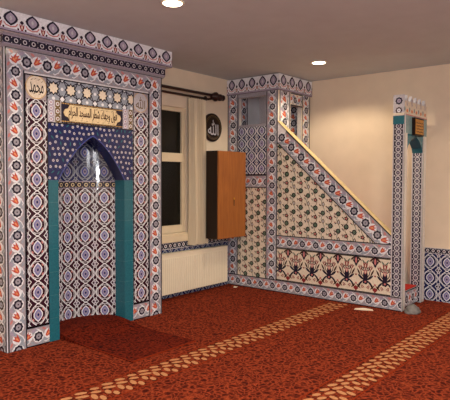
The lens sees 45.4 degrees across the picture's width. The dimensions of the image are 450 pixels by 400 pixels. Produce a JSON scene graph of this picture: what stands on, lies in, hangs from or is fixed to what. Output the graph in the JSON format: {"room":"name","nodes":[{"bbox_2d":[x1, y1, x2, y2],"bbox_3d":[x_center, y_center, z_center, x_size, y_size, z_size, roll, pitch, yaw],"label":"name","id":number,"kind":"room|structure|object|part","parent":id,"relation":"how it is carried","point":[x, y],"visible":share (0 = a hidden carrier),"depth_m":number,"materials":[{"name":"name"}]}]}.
{"room":"mosque","nodes":[
{"label":"mosque","id":0,"kind":"room"},
{"bbox_2d":[162,67,228,298],"bbox_3d":[-2.362,-0.131,4.370,0.156,2.716,9.150,2,3,39],"label":"wall","id":1,"kind":"structure","parent":0,"point":[175,77],"depth_m":6.63,"materials":[{"name":"paint"}]},
{"bbox_2d":[162,105,187,243],"bbox_3d":[-0.864,-0.293,6.131,0.125,1.605,1.200,2,3,39],"label":"window","id":2,"kind":"structure","parent":1,"relation":"in","point":[173,118],"depth_m":6.45,"materials":[{"name":"paint"}]},
{"bbox_3d":[-0.877,-0.799,6.137,0.010,0.495,1.040,2,3,39],"label":"pane","id":3,"kind":"part","parent":2,"relation":"part of","materials":[{"name":"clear glass"}]},
{"bbox_3d":[-0.879,-0.067,6.165,0.010,0.760,1.040,2,3,39],"label":"pane","id":4,"kind":"part","parent":2,"relation":"part of","materials":[{"name":"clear glass"}]},
{"bbox_3d":[-0.839,0.457,6.137,0.055,0.105,1.200,2,3,39],"label":"sill","id":5,"kind":"part","parent":2,"relation":"part of","materials":[{"name":"paint"}]},
{"bbox_2d":[162,84,224,101],"bbox_3d":[-0.478,-1.284,6.378,0.175,0.120,1.385,2,3,39],"label":"curtain rod","id":6,"kind":"object","parent":1,"relation":"attached to","point":[215,96],"visible":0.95,"depth_m":6.51,"materials":[{"name":"metal"}]},
{"bbox_2d":[188,97,207,244],"bbox_3d":[-0.327,-0.349,6.640,0.115,1.792,0.322,2,3,39],"label":"curtain","id":7,"kind":"object","parent":6,"relation":"hanging from","point":[197,149],"visible":0.96,"depth_m":6.59,"materials":[{"name":"fabric"}]},
{"bbox_2d":[162,245,227,295],"bbox_3d":[-0.452,0.848,6.532,0.100,0.470,1.420,2,3,39],"label":"radiator","id":8,"kind":"object","parent":1,"relation":"attached to","point":[185,270],"visible":0.84,"depth_m":6.54,"materials":[{"name":"white metal"}]},
{"bbox_2d":[206,113,221,141],"bbox_3d":[-0.162,-0.928,6.891,0.031,0.360,0.360,2,3,39],"label":"wall plaque","id":9,"kind":"object","parent":1,"relation":"attached to","point":[213,123],"visible":0.98,"depth_m":6.88,"materials":[{"name":"paint"}]},
{"bbox_2d":[206,151,245,238],"bbox_3d":[-0.024,-0.070,6.847,0.317,1.084,0.550,2,3,39],"label":"upper cabinet","id":10,"kind":"object","parent":1,"relation":"attached to","point":[225,170],"visible":0.99,"depth_m":6.66,"materials":[{"name":"brown wood"}]},
{"bbox_2d":[0,284,449,399],"bbox_3d":[0.979,1.389,1.673,8.740,0.102,9.150,2,3,39],"label":"floor","id":11,"kind":"structure","parent":0,"point":[250,343],"depth_m":4.25,"materials":[{"name":"red carpet"}]},
{"bbox_2d":[0,8,171,352],"bbox_3d":[-1.354,-0.152,5.062,0.554,2.712,1.868,2,3,39],"label":"mihrab","id":12,"kind":"object","parent":11,"relation":"on","point":[81,109],"visible":1,"depth_m":4.89,"materials":[{"name":"tile"}]},
{"bbox_3d":[-1.930,0.001,4.433,0.470,2.450,0.011,2,3,39],"label":"panel","id":13,"kind":"part","parent":12,"relation":"part of","materials":[{"name":"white tile"}]},
{"bbox_3d":[-1.366,-1.294,5.029,0.516,0.116,1.763,2,3,39],"label":"cornice","id":14,"kind":"part","parent":12,"relation":"part of","materials":[{"name":"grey tile"}]},
{"bbox_3d":[-1.202,-0.863,4.904,0.012,0.375,0.940,2,3,39],"label":"star panel","id":15,"kind":"part","parent":12,"relation":"part of","materials":[{"name":"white tile"}]},
{"bbox_3d":[-1.198,-0.767,4.904,0.010,0.176,0.680,2,3,39],"label":"inscription panel","id":16,"kind":"part","parent":12,"relation":"part of","materials":[{"name":"tile"}]},
{"bbox_2d":[60,314,195,362],"bbox_3d":[-0.986,1.190,4.801,1.316,0.051,0.710,2,3,39],"label":"rug","id":17,"kind":"object","parent":11,"relation":"on","point":[113,335],"visible":0.98,"depth_m":4.72,"materials":[{"name":"carpet"}]},
{"bbox_2d":[227,73,426,311],"bbox_3d":[1.207,-0.203,6.700,2.425,2.705,0.794,2,3,39],"label":"minbar","id":18,"kind":"object","parent":11,"relation":"on","point":[307,234],"visible":0.94,"depth_m":6.41,"materials":[{"name":"tile"}]},
{"bbox_3d":[0.347,-0.629,6.916,0.450,0.615,0.011,2,3,39],"label":"lattice panel","id":19,"kind":"part","parent":18,"relation":"part of","materials":[{"name":"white tile"}]},
{"bbox_3d":[0.344,0.414,6.956,0.450,1.143,0.011,2,3,39],"label":"floral panel","id":20,"kind":"part","parent":18,"relation":"part of","materials":[{"name":"white tile"}]},
{"bbox_3d":[0.765,-0.956,7.445,0.713,1.250,0.026,2,3,39],"label":"tile panel","id":21,"kind":"part","parent":18,"relation":"part of","materials":[{"name":"tile"}]},
{"bbox_3d":[1.143,-0.116,6.279,1.276,1.138,0.011,2,3,39],"label":"stair floral panel","id":22,"kind":"part","parent":18,"relation":"part of","materials":[{"name":"beige tile"}]},
{"bbox_3d":[1.214,0.815,6.253,1.468,0.400,0.011,2,3,39],"label":"carnation panel","id":23,"kind":"part","parent":18,"relation":"part of","materials":[{"name":"beige tile"}]},
{"bbox_3d":[1.860,0.137,5.756,0.124,2.100,0.090,2,3,39],"label":"portal post","id":24,"kind":"part","parent":18,"relation":"part of","materials":[{"name":"tile"}]},
{"bbox_3d":[2.225,0.122,6.200,0.124,2.100,0.110,2,3,39],"label":"portal post","id":25,"kind":"part","parent":18,"relation":"part of","materials":[{"name":"tile"}]},
{"bbox_2d":[354,308,372,310],"bbox_3d":[1.495,1.177,5.808,0.200,0.012,0.064,1,2,14],"label":"paper scrap","id":26,"kind":"object","parent":11,"relation":"on","point":[366,309],"visible":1,"depth_m":5.79,"materials":[{"name":"white paper"}]},
{"bbox_2d":[403,304,420,314],"bbox_3d":[1.985,1.147,5.695,0.171,0.086,0.224,2,3,39],"label":"plastic bag","id":27,"kind":"object","parent":11,"relation":"on","point":[412,309],"visible":1,"depth_m":5.64,"materials":[{"name":"white plastic"}]},
{"bbox_2d":[0,0,449,81],"bbox_3d":[0.987,-1.423,1.566,8.740,0.100,9.150,2,3,39],"label":"ceiling","id":28,"kind":"structure","parent":0,"point":[223,39],"depth_m":4.75,"materials":[{"name":"paint"}]},
{"bbox_2d":[160,0,184,6],"bbox_3d":[-0.390,-1.461,4.001,0.184,0.016,0.184,2,3,39],"label":"recessed light","id":29,"kind":"object","parent":28,"relation":"in","point":[169,3],"visible":1,"depth_m":3.98,"materials":[{"name":"metal"}]},
{"bbox_3d":[-0.390,-1.455,4.002,0.140,0.004,0.140,2,3,39],"label":"bulb","id":30,"kind":"part","parent":29,"relation":"part of","materials":[{"name":"beige glass"}]},
{"bbox_2d":[311,60,326,64],"bbox_3d":[1.049,-1.533,6.015,0.184,0.016,0.184,2,3,39],"label":"recessed light","id":31,"kind":"object","parent":28,"relation":"in","point":[317,62],"visible":1,"depth_m":5.97,"materials":[{"name":"metal"}]},
{"bbox_2d":[310,64,449,302],"bbox_3d":[3.838,-0.141,5.118,8.780,2.716,0.116,2,3,39],"label":"wall","id":32,"kind":"structure","parent":0,"point":[351,118],"depth_m":6.58,"materials":[{"name":"paint"}]}
]}

